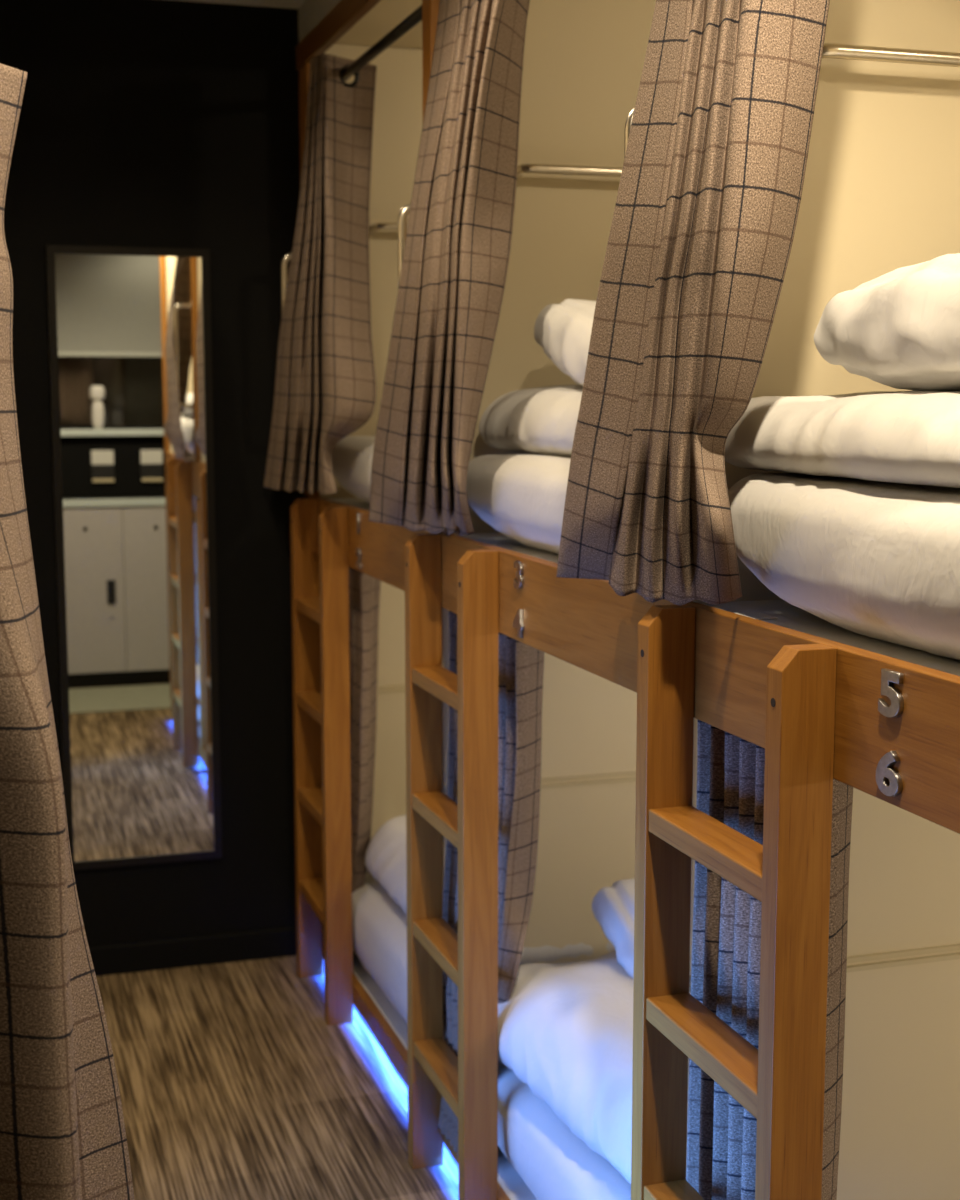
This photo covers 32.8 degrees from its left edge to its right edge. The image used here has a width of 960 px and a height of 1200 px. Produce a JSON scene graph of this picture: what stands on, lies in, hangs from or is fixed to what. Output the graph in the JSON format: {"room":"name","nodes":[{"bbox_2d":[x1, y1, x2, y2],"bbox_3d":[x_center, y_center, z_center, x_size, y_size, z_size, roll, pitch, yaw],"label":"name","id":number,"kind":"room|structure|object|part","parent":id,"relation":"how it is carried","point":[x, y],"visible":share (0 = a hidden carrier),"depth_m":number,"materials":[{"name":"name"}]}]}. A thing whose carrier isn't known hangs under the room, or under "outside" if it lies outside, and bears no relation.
{"room":"dormitory","nodes":[
{"label":"dormitory","id":0,"kind":"room"},
{"bbox_2d":[0,63,134,1199],"bbox_3d":[-0.739,0.461,1.603,0.844,1.962,0.196,-2,8,-18],"label":"curtain","id":1,"kind":"object","parent":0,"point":[63,1133],"visible":1,"depth_m":1.61,"materials":[{"name":"brown fabric"}]},
{"bbox_2d":[0,0,308,946],"bbox_3d":[0.007,-0.321,4.903,3.400,2.710,0.100,-2,8,-18],"label":"wall","id":2,"kind":"structure","parent":0,"point":[142,123],"depth_m":4.52,"materials":[{"name":"black paint"}]},
{"bbox_2d":[46,245,221,869],"bbox_3d":[-0.959,-0.104,4.557,0.438,1.731,0.018,-2,8,-17],"label":"wall mirror","id":3,"kind":"object","parent":2,"relation":"attached to","point":[130,335],"visible":0.96,"depth_m":4.55,"materials":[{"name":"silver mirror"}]},
{"bbox_2d":[89,926,296,975],"bbox_3d":[-0.968,1.028,4.700,0.976,0.085,0.012,-2,8,-18],"label":"baseboard","id":4,"kind":"structure","parent":2,"relation":"attached to","point":[276,942],"depth_m":4.74,"materials":[{"name":"black paint"}]},
{"bbox_2d":[177,0,305,8],"bbox_3d":[-0.128,-1.342,1.890,5.400,0.070,5.470,-2,8,-18],"label":"ceiling","id":5,"kind":"structure","parent":0,"point":[289,4],"depth_m":4.44,"materials":[{"name":"paint"}]},
{"bbox_2d":[96,955,457,1199],"bbox_3d":[-0.128,1.411,2.237,5.400,0.060,5.470,-2,8,-18],"label":"floor","id":6,"kind":"structure","parent":0,"point":[234,1081],"depth_m":3.87,"materials":[{"name":"carpet"}]},
{"bbox_2d":[281,0,423,1086],"bbox_3d":[0.629,-0.255,4.384,2.134,2.709,1.271,-2,8,-18],"label":"bunk bed","id":7,"kind":"object","parent":6,"relation":"on","point":[347,29],"depth_m":4.52,"materials":[{"name":"beige paint"}]},
{"bbox_3d":[-0.510,-0.735,4.514,0.079,0.462,0.032,-2,8,-18],"label":"grab handle","id":8,"kind":"part","parent":7,"relation":"part of","materials":[{"name":"silver metal"}]},
{"bbox_3d":[-0.478,-0.882,4.561,0.022,1.180,0.115,-2,8,-18],"label":"post","id":9,"kind":"part","parent":7,"relation":"part of","materials":[{"name":"brown wood"}]},
{"bbox_3d":[-0.478,0.404,4.723,0.022,1.108,0.113,-2,8,-18],"label":"post","id":10,"kind":"part","parent":7,"relation":"part of","materials":[{"name":"brown wood"}]},
{"bbox_2d":[290,498,352,1024],"bbox_3d":[-0.431,0.419,4.413,0.070,1.365,0.410,-2,8,-18],"label":"ladder","id":11,"kind":"object","parent":7,"relation":"attached to","point":[327,901],"visible":1,"depth_m":4.29,"materials":[{"name":"brown wood"}]},
{"bbox_2d":[332,436,374,502],"bbox_3d":[0.675,-0.340,4.293,1.995,0.181,1.051,-2,8,-18],"label":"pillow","id":12,"kind":"object","parent":7,"relation":"on","point":[352,456],"visible":0.06,"depth_m":4.18,"materials":[{"name":"white fabric"}]},
{"bbox_3d":[-0.296,1.054,4.221,0.022,0.057,1.214,-2,8,-18],"label":"rail","id":13,"kind":"part","parent":7,"relation":"part of","materials":[{"name":"brown wood"}]},
{"bbox_3d":[-0.295,-0.149,4.070,0.024,0.152,1.214,-2,8,-18],"label":"guard rail","id":14,"kind":"part","parent":7,"relation":"part of","materials":[{"name":"brown wood"}]},
{"bbox_3d":[0.685,-1.500,4.215,2.035,0.018,1.214,-2,8,-18],"label":"panel","id":15,"kind":"part","parent":7,"relation":"part of","materials":[{"name":"beige paint"}]},
{"bbox_2d":[352,870,406,1023],"bbox_3d":[0.665,0.869,4.468,2.000,0.252,1.108,-2,8,-18],"label":"mattress","id":16,"kind":"object","parent":7,"relation":"on","point":[379,924],"visible":0.11,"depth_m":4.09,"materials":[{"name":"white fabric"}]},
{"bbox_2d":[365,815,615,964],"bbox_3d":[0.208,0.686,4.123,0.859,0.200,0.937,-2,8,-18],"label":"duvet","id":17,"kind":"object","parent":16,"relation":"on","point":[385,858],"visible":0.12,"depth_m":4.14,"materials":[{"name":"white fabric"}]},
{"bbox_2d":[343,5,421,81],"bbox_3d":[-0.252,-1.316,3.908,0.025,0.025,1.157,-2,8,-18],"label":"curtain rod","id":18,"kind":"object","parent":7,"relation":"attached to","point":[414,18],"visible":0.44,"depth_m":3.79,"materials":[{"name":"black metal"}]},
{"bbox_2d":[263,53,376,493],"bbox_3d":[-0.385,-0.845,4.251,0.214,1.138,0.702,-3,8,-21],"label":"curtain","id":19,"kind":"object","parent":18,"relation":"hanging from","point":[325,382],"visible":0.99,"depth_m":4.14,"materials":[{"name":"brown fabric"}]},
{"bbox_2d":[369,221,407,233],"bbox_3d":[0.003,-1.047,4.609,0.646,0.034,0.054,-2,8,-18],"label":"towel rail","id":20,"kind":"object","parent":7,"relation":"attached to","point":[374,227],"visible":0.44,"depth_m":4.51,"materials":[{"name":"metal"}]},
{"bbox_3d":[0.516,0.228,4.961,2.018,0.023,0.004,-2,8,-18],"label":"panel moulding","id":21,"kind":"part","parent":7,"relation":"part of","materials":[{"name":"beige paint"}]},
{"bbox_3d":[-0.243,-0.131,4.060,0.015,0.015,1.157,-2,8,-18],"label":"curtain rod","id":22,"kind":"object","parent":7,"relation":"attached to","visible":0},
{"bbox_2d":[349,567,380,892],"bbox_3d":[-0.345,0.409,4.460,0.119,1.152,0.423,-2,8,-18],"label":"curtain","id":23,"kind":"object","parent":22,"relation":"hanging from","point":[364,590],"visible":0.3,"depth_m":4.32,"materials":[{"name":"fabric"}]},
{"bbox_2d":[397,0,655,1199],"bbox_3d":[1.012,-0.107,3.212,2.125,2.709,1.219,-2,8,-18],"label":"bunk bed","id":24,"kind":"object","parent":6,"relation":"on","point":[583,61],"depth_m":3.44,"materials":[{"name":"beige paint"}]},
{"bbox_3d":[-0.135,-0.591,3.366,0.070,0.462,0.032,-2,8,-18],"label":"grab handle","id":25,"kind":"part","parent":24,"relation":"part of","materials":[{"name":"silver metal"}]},
{"bbox_3d":[-0.100,-0.734,3.387,0.022,1.180,0.063,-2,8,-18],"label":"post","id":26,"kind":"part","parent":24,"relation":"part of","materials":[{"name":"brown wood"}]},
{"bbox_3d":[-0.099,0.552,3.548,0.022,1.108,0.057,-2,8,-18],"label":"post","id":27,"kind":"part","parent":24,"relation":"part of","materials":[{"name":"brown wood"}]},
{"bbox_2d":[405,533,498,1199],"bbox_3d":[-0.061,0.564,3.264,0.070,1.365,0.410,-2,8,-18],"label":"ladder","id":28,"kind":"object","parent":24,"relation":"attached to","point":[468,1083],"visible":1,"depth_m":3.14,"materials":[{"name":"brown wood"}]},
{"bbox_3d":[0.074,1.199,3.072,0.022,0.057,1.214,-2,8,-18],"label":"rail","id":29,"kind":"part","parent":24,"relation":"part of","materials":[{"name":"brown wood"}]},
{"bbox_2d":[467,454,570,553],"bbox_3d":[1.046,-0.195,3.143,1.994,0.180,1.051,-2,8,-18],"label":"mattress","id":30,"kind":"object","parent":24,"relation":"on","point":[522,497],"visible":0.22,"depth_m":2.94,"materials":[{"name":"white fabric"}]},
{"bbox_2d":[479,385,582,456],"bbox_3d":[0.543,-0.337,3.032,0.874,0.136,1.018,-2,8,-18],"label":"duvet","id":31,"kind":"object","parent":30,"relation":"on","point":[542,420],"visible":0.22,"depth_m":3.06,"materials":[{"name":"white fabric"}]},
{"bbox_2d":[534,299,595,386],"bbox_3d":[0.462,-0.464,3.118,0.680,0.228,0.455,-2,8,-19],"label":"pillow","id":32,"kind":"object","parent":31,"relation":"on","point":[563,330],"visible":0.15,"depth_m":3.02,"materials":[{"name":"white fabric"}]},
{"bbox_3d":[0.075,-0.004,2.921,0.024,0.152,1.214,-2,8,-18],"label":"guard rail","id":33,"kind":"part","parent":24,"relation":"part of","materials":[{"name":"brown wood"}]},
{"bbox_3d":[0.886,0.373,3.812,2.018,0.023,0.004,-2,8,-18],"label":"panel moulding","id":34,"kind":"part","parent":24,"relation":"part of","materials":[{"name":"beige paint"}]},
{"bbox_2d":[498,1060,630,1199],"bbox_3d":[1.042,1.020,3.322,1.988,0.239,1.108,-2,8,-18],"label":"mattress","id":35,"kind":"object","parent":24,"relation":"on","point":[552,1161],"visible":0.18,"depth_m":2.97,"materials":[{"name":"white fabric"}]},
{"bbox_2d":[498,950,633,1183],"bbox_3d":[0.552,0.821,3.051,0.920,0.233,0.940,-3,8,-22],"label":"duvet","id":36,"kind":"object","parent":35,"relation":"on","point":[565,1030],"visible":0.27,"depth_m":2.92,"materials":[{"name":"white fabric"}]},
{"bbox_2d":[592,878,634,977],"bbox_3d":[0.558,0.678,3.239,0.638,0.215,0.416,-2,8,-17],"label":"pillow","id":37,"kind":"object","parent":36,"relation":"on","point":[613,906],"visible":0.16,"depth_m":3.18,"materials":[{"name":"white fabric"}]},
{"bbox_2d":[517,164,621,178],"bbox_3d":[0.373,-0.902,3.460,0.646,0.034,0.054,-2,8,-18],"label":"towel rail","id":38,"kind":"object","parent":24,"relation":"attached to","point":[522,168],"visible":0.3,"depth_m":3.38,"materials":[{"name":"metal"}]},
{"bbox_3d":[0.128,0.014,2.911,0.015,0.015,1.157,-2,8,-18],"label":"curtain rod","id":39,"kind":"object","parent":24,"relation":"attached to","visible":0},
{"bbox_2d":[438,611,544,1156],"bbox_3d":[-0.001,0.565,3.307,0.127,1.172,0.443,-3,8,-26],"label":"curtain","id":40,"kind":"object","parent":39,"relation":"hanging from","point":[520,665],"visible":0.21,"depth_m":3.15,"materials":[{"name":"fabric"}]},
{"bbox_3d":[0.118,-1.171,2.758,0.025,0.025,1.157,-2,8,-18],"label":"curtain rod","id":41,"kind":"object","parent":24,"relation":"attached to","visible":0},
{"bbox_2d":[368,0,529,535],"bbox_3d":[-0.040,-0.720,3.230,0.220,1.172,0.715,-2,8,-18],"label":"curtain","id":42,"kind":"object","parent":41,"relation":"hanging from","point":[456,255],"visible":1,"depth_m":3.03,"materials":[{"name":"brown fabric"}]},
{"bbox_2d":[624,0,959,1199],"bbox_3d":[1.386,0.041,2.036,2.133,2.709,1.273,-2,8,-18],"label":"bunk bed","id":43,"kind":"object","parent":6,"relation":"on","point":[881,191],"depth_m":2.31,"materials":[{"name":"beige paint"}]},
{"bbox_3d":[0.231,-0.446,2.216,0.078,0.462,0.032,-2,8,-18],"label":"grab handle","id":44,"kind":"part","parent":43,"relation":"part of","materials":[{"name":"silver metal"}]},
{"bbox_2d":[631,604,836,1199],"bbox_3d":[0.309,0.709,2.115,0.070,1.365,0.410,-2,8,-18],"label":"ladder","id":45,"kind":"object","parent":43,"relation":"attached to","point":[781,1082],"visible":0.98,"depth_m":1.99,"materials":[{"name":"brown wood"}]},
{"bbox_3d":[0.359,0.021,2.145,0.042,0.003,0.060,-2,8,-18],"label":"corner plate","id":46,"kind":"part","parent":43,"relation":"part of","materials":[{"name":"silver metal"}]},
{"bbox_3d":[0.446,0.141,1.772,0.024,0.152,1.214,-2,8,-18],"label":"guard rail","id":47,"kind":"part","parent":43,"relation":"part of","materials":[{"name":"brown wood"}]},
{"bbox_3d":[1.256,0.517,2.663,2.018,0.023,0.004,-2,8,-18],"label":"panel moulding","id":48,"kind":"part","parent":43,"relation":"part of","materials":[{"name":"beige paint"}]},
{"bbox_2d":[728,472,959,659],"bbox_3d":[1.410,-0.057,2.010,1.995,0.189,1.086,-2,8,-18],"label":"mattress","id":49,"kind":"object","parent":43,"relation":"on","point":[879,560],"visible":0.92,"depth_m":1.85,"materials":[{"name":"white fabric"}]},
{"bbox_2d":[724,390,959,487],"bbox_3d":[0.883,-0.190,1.847,0.866,0.115,1.117,-2,8,-18],"label":"duvet","id":50,"kind":"object","parent":49,"relation":"on","point":[904,437],"visible":0.9,"depth_m":1.90,"materials":[{"name":"white fabric"}]},
{"bbox_2d":[814,253,959,390],"bbox_3d":[0.792,-0.339,2.030,0.672,0.190,0.512,-2,8,-18],"label":"pillow","id":51,"kind":"object","parent":50,"relation":"on","point":[899,328],"visible":0.98,"depth_m":1.92,"materials":[{"name":"white fabric"}]},
{"bbox_2d":[822,43,959,66],"bbox_3d":[0.743,-0.757,2.311,0.646,0.034,0.054,-2,8,-18],"label":"towel rail","id":52,"kind":"object","parent":43,"relation":"attached to","point":[830,50],"visible":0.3,"depth_m":2.23,"materials":[{"name":"metal"}]},
{"bbox_3d":[0.498,0.159,1.762,0.015,0.015,1.157,-2,8,-18],"label":"curtain rod","id":53,"kind":"object","parent":43,"relation":"attached to","visible":0},
{"bbox_2d":[686,719,852,1199],"bbox_3d":[0.391,0.540,2.185,0.083,0.842,0.365,-2,8,-18],"label":"curtain","id":54,"kind":"object","parent":53,"relation":"hanging from","point":[726,936],"visible":0.27,"depth_m":2.21,"materials":[{"name":"fabric"}]},
{"bbox_3d":[0.488,-1.026,1.609,0.025,0.025,1.157,-2,8,-18],"label":"curtain rod","id":55,"kind":"object","parent":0,"visible":0},
{"bbox_2d":[556,0,829,604],"bbox_3d":[0.291,-0.586,2.181,0.214,1.174,0.581,-2,8,-18],"label":"curtain","id":56,"kind":"object","parent":55,"relation":"hanging from","point":[705,216],"visible":1,"depth_m":2.03,"materials":[{"name":"brown fabric"}]}
]}

